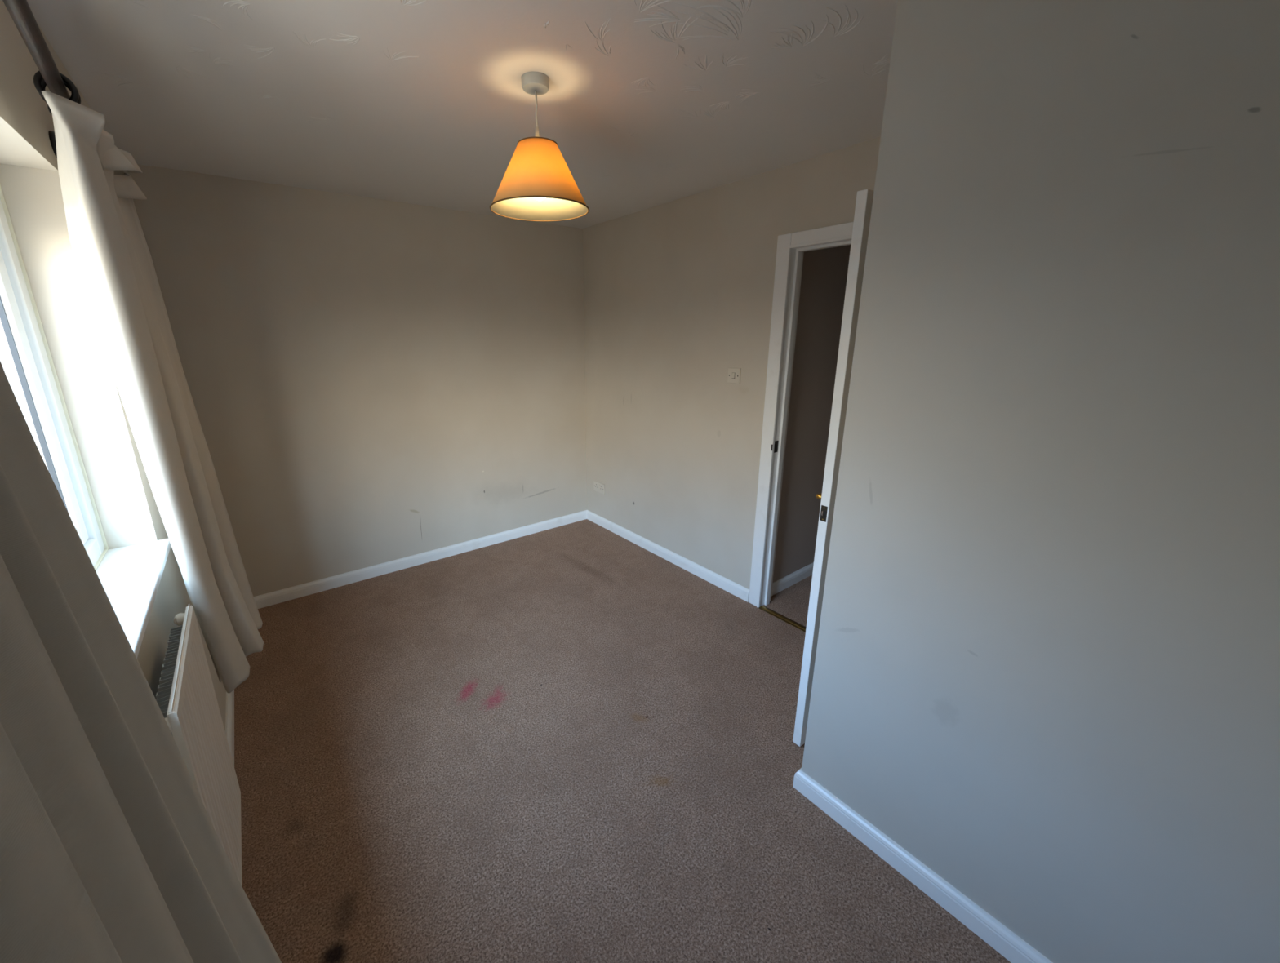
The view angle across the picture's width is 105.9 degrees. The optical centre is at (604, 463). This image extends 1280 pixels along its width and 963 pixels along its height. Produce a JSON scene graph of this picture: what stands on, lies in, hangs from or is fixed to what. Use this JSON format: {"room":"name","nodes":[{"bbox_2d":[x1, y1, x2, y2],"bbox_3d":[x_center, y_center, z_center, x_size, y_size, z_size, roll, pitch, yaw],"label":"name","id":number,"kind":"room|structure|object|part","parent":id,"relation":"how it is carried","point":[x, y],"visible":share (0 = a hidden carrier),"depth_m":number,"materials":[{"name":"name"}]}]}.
{"room":"empty bedroom","nodes":[
{"label":"empty bedroom","id":0,"kind":"room"},
{"bbox_2d":[0,0,226,730],"bbox_3d":[-0.975,0.231,0.724,0.250,2.375,4.500,-11,19,-35],"label":"wall","id":1,"kind":"structure","parent":0,"point":[129,514],"depth_m":1.23,"materials":[{"name":"paint"}]},
{"bbox_2d":[2,0,70,158],"bbox_3d":[-0.528,-0.535,0.261,0.179,0.060,2.723,-11,19,-35],"label":"pole","id":2,"kind":"object","parent":1,"relation":"attached to","point":[20,11],"visible":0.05,"depth_m":0.76,"materials":[{"name":"grey metal"}]},
{"bbox_2d":[47,103,52,115],"bbox_3d":[-1.099,-0.715,0.991,0.057,0.069,0.014,-14,20,-41],"label":"curtain ring","id":3,"kind":"object","parent":2,"relation":"hanging from","point":[48,107],"visible":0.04,"depth_m":0.97,"materials":[{"name":"black metal"}]},
{"bbox_2d":[33,71,79,102],"bbox_3d":[-1.015,-0.690,0.895,0.057,0.069,0.014,-12,19,-38],"label":"curtain ring","id":4,"kind":"object","parent":2,"relation":"hanging from","point":[37,77],"visible":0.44,"depth_m":0.89,"materials":[{"name":"black plastic"}]},
{"bbox_2d":[38,78,80,104],"bbox_3d":[-1.034,-0.696,0.917,0.057,0.069,0.014,-10,18,-31],"label":"curtain ring","id":5,"kind":"object","parent":2,"relation":"hanging from","point":[43,82],"visible":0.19,"depth_m":0.91,"materials":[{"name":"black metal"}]},
{"bbox_2d":[0,360,281,962],"bbox_3d":[-0.091,0.334,-0.012,0.232,1.461,1.260,-11,19,-35],"label":"curtain","id":6,"kind":"object","parent":2,"relation":"hanging from","point":[111,851],"visible":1,"depth_m":0.28,"materials":[{"name":"beige fabric"}]},
{"bbox_2d":[41,90,264,693],"bbox_3d":[-1.179,-0.031,1.339,0.137,1.477,0.718,-9,17,-29],"label":"curtain","id":7,"kind":"object","parent":2,"relation":"hanging from","point":[109,246],"visible":1,"depth_m":1.18,"materials":[{"name":"beige fabric"}]},
{"bbox_2d":[0,184,108,570],"bbox_3d":[-0.696,0.029,0.273,0.099,0.969,2.450,-11,19,-35],"label":"window","id":8,"kind":"structure","parent":1,"relation":"in","point":[26,360],"depth_m":1.17,"materials":[{"name":"white plastic"}]},
{"bbox_3d":[-1.200,-0.139,0.908,0.043,0.859,0.685,-11,19,-35],"label":"sash","id":9,"kind":"part","parent":8,"relation":"part of","materials":[{"name":"white plastic"}]},
{"bbox_2d":[95,538,170,658],"bbox_3d":[-0.621,0.493,0.453,0.138,0.022,2.448,-11,19,-35],"label":"windowsill","id":10,"kind":"structure","parent":1,"relation":"attached to","point":[130,576],"depth_m":1.19,"materials":[{"name":"white paint"}]},
{"bbox_2d":[155,604,242,887],"bbox_3d":[-0.978,0.866,1.189,0.074,0.907,0.514,-11,19,-35],"label":"radiator","id":11,"kind":"object","parent":1,"relation":"attached to","point":[186,697],"visible":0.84,"depth_m":1.14,"materials":[{"name":"white metal"}]},
{"bbox_2d":[225,689,234,765],"bbox_3d":[-0.861,1.319,1.099,0.016,0.078,4.500,-11,19,-35],"label":"baseboard","id":12,"kind":"structure","parent":1,"relation":"attached to","point":[229,716],"depth_m":1.99,"materials":[{"name":"white paint"}]},
{"bbox_2d":[128,164,586,596],"bbox_3d":[-1.304,-0.451,3.267,2.960,2.375,0.120,-11,19,-35],"label":"wall","id":13,"kind":"structure","parent":0,"point":[371,382],"depth_m":3.03,"materials":[{"name":"paint"}]},
{"bbox_2d":[253,510,586,608],"bbox_3d":[-1.177,0.656,3.570,2.560,0.078,0.016,-11,19,-35],"label":"baseboard","id":14,"kind":"structure","parent":13,"relation":"attached to","point":[268,599],"depth_m":3.40,"materials":[{"name":"white paint"}]},
{"bbox_2d":[26,0,897,228],"bbox_3d":[0.601,-1.281,1.549,4.310,0.103,4.720,-11,19,-35],"label":"ceiling","id":15,"kind":"structure","parent":0,"point":[646,104],"depth_m":1.57,"materials":[{"name":"white paint"}]},
{"bbox_2d":[489,71,589,221],"bbox_3d":[-0.218,-1.036,1.576,0.332,0.379,0.332,-11,19,-35],"label":"pendant lamp","id":16,"kind":"object","parent":15,"relation":"hanging from","point":[537,184],"visible":1,"depth_m":1.52,"materials":[{"name":"orange fabric"}]},
{"bbox_3d":[-0.218,-0.948,1.600,0.326,0.193,0.326,-11,19,-35],"label":"lampshade","id":17,"kind":"part","parent":16,"relation":"part of","materials":[{"name":"orange fabric"}]},
{"bbox_3d":[-0.217,-0.932,1.605,0.060,0.100,0.060,-11,19,-35],"label":"bulb","id":18,"kind":"part","parent":16,"relation":"part of","materials":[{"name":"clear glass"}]},
{"bbox_2d":[234,519,1010,962],"bbox_3d":[0.582,1.128,2.158,4.210,0.120,4.700,-11,19,-35],"label":"floor","id":19,"kind":"structure","parent":0,"point":[571,743],"depth_m":1.78,"materials":[{"name":"beige carpet"}]},
{"bbox_2d":[758,605,805,632],"bbox_3d":[1.167,0.939,2.603,0.044,0.006,0.768,-11,19,-35],"label":"trim","id":20,"kind":"structure","parent":19,"relation":"on","point":[763,608],"depth_m":2.77,"materials":[{"name":"gold metal"}]},
{"bbox_2d":[582,137,880,589],"bbox_3d":[0.674,-0.396,3.016,0.110,2.375,2.651,-11,19,-35],"label":"wall","id":21,"kind":"structure","parent":0,"point":[678,293],"depth_m":3.05,"materials":[{"name":"paint"}]},
{"bbox_2d":[593,480,604,494],"bbox_3d":[-0.046,0.202,4.081,0.012,0.086,0.146,-11,19,-35],"label":"double socket","id":22,"kind":"object","parent":21,"relation":"attached to","point":[599,487],"visible":1,"depth_m":4.07,"materials":[{"name":"beige plastic"}]},
{"bbox_2d":[586,510,749,602],"bbox_3d":[0.362,0.631,3.628,0.016,0.078,1.751,-11,19,-35],"label":"baseboard","id":23,"kind":"structure","parent":21,"relation":"attached to","point":[742,593],"depth_m":3.43,"materials":[{"name":"white paint"}]},
{"bbox_2d":[727,368,741,383],"bbox_3d":[0.745,-0.507,2.778,0.014,0.086,0.086,-11,19,-35],"label":"light switch","id":24,"kind":"object","parent":21,"relation":"attached to","point":[734,374],"visible":1,"depth_m":2.77,"materials":[{"name":"beige plastic"}]},
{"bbox_2d":[748,221,853,608],"bbox_3d":[1.194,-0.066,2.375,0.144,2.064,0.895,-11,19,-35],"label":"trim","id":25,"kind":"structure","parent":21,"relation":"attached to","point":[791,247],"depth_m":2.58,"materials":[{"name":"white paint"}]},
{"bbox_3d":[0.936,-0.092,2.651,0.054,0.065,0.007,-11,19,-35],"label":"strike plate","id":26,"kind":"part","parent":25,"relation":"part of","materials":[{"name":"black metal"}]},
{"bbox_2d":[792,188,874,746],"bbox_3d":[1.062,0.104,1.860,0.754,1.981,0.141,-10,18,-33],"label":"door","id":27,"kind":"structure","parent":21,"relation":"in","point":[864,202],"depth_m":1.60,"materials":[{"name":"white paint"}]},
{"bbox_3d":[0.823,0.113,1.751,0.129,0.026,0.050,-10,18,-33],"label":"handle","id":28,"kind":"part","parent":27,"relation":"part of","materials":[{"name":"gold metal"}]},
{"bbox_3d":[0.756,0.172,1.663,0.003,0.056,0.023,-10,18,-33],"label":"latch plate","id":29,"kind":"part","parent":27,"relation":"part of","materials":[{"name":"grey metal"}]},
{"bbox_2d":[773,244,850,582],"bbox_3d":[1.457,-0.421,3.090,1.240,2.375,0.100,-11,19,-35],"label":"wall","id":30,"kind":"structure","parent":0,"point":[824,271],"depth_m":2.87,"materials":[{"name":"paint"}]},
{"bbox_2d":[771,562,813,595],"bbox_3d":[1.498,0.700,3.344,1.240,0.078,0.016,-11,19,-35],"label":"baseboard","id":31,"kind":"structure","parent":30,"relation":"attached to","point":[780,585],"depth_m":3.14,"materials":[{"name":"white paint"}]},
{"bbox_2d":[801,0,1279,962],"bbox_3d":[1.290,0.210,0.751,0.100,2.375,1.849,-11,19,-35],"label":"wall","id":32,"kind":"structure","parent":0,"point":[1046,669],"depth_m":1.02,"materials":[{"name":"paint"}]},
{"bbox_2d":[792,768,1053,962],"bbox_3d":[1.595,1.257,1.272,0.884,0.078,1.865,-11,19,-35],"label":"baseboard","id":33,"kind":"structure","parent":32,"relation":"attached to","point":[993,932],"depth_m":1.42,"materials":[{"name":"white paint"}]}
]}

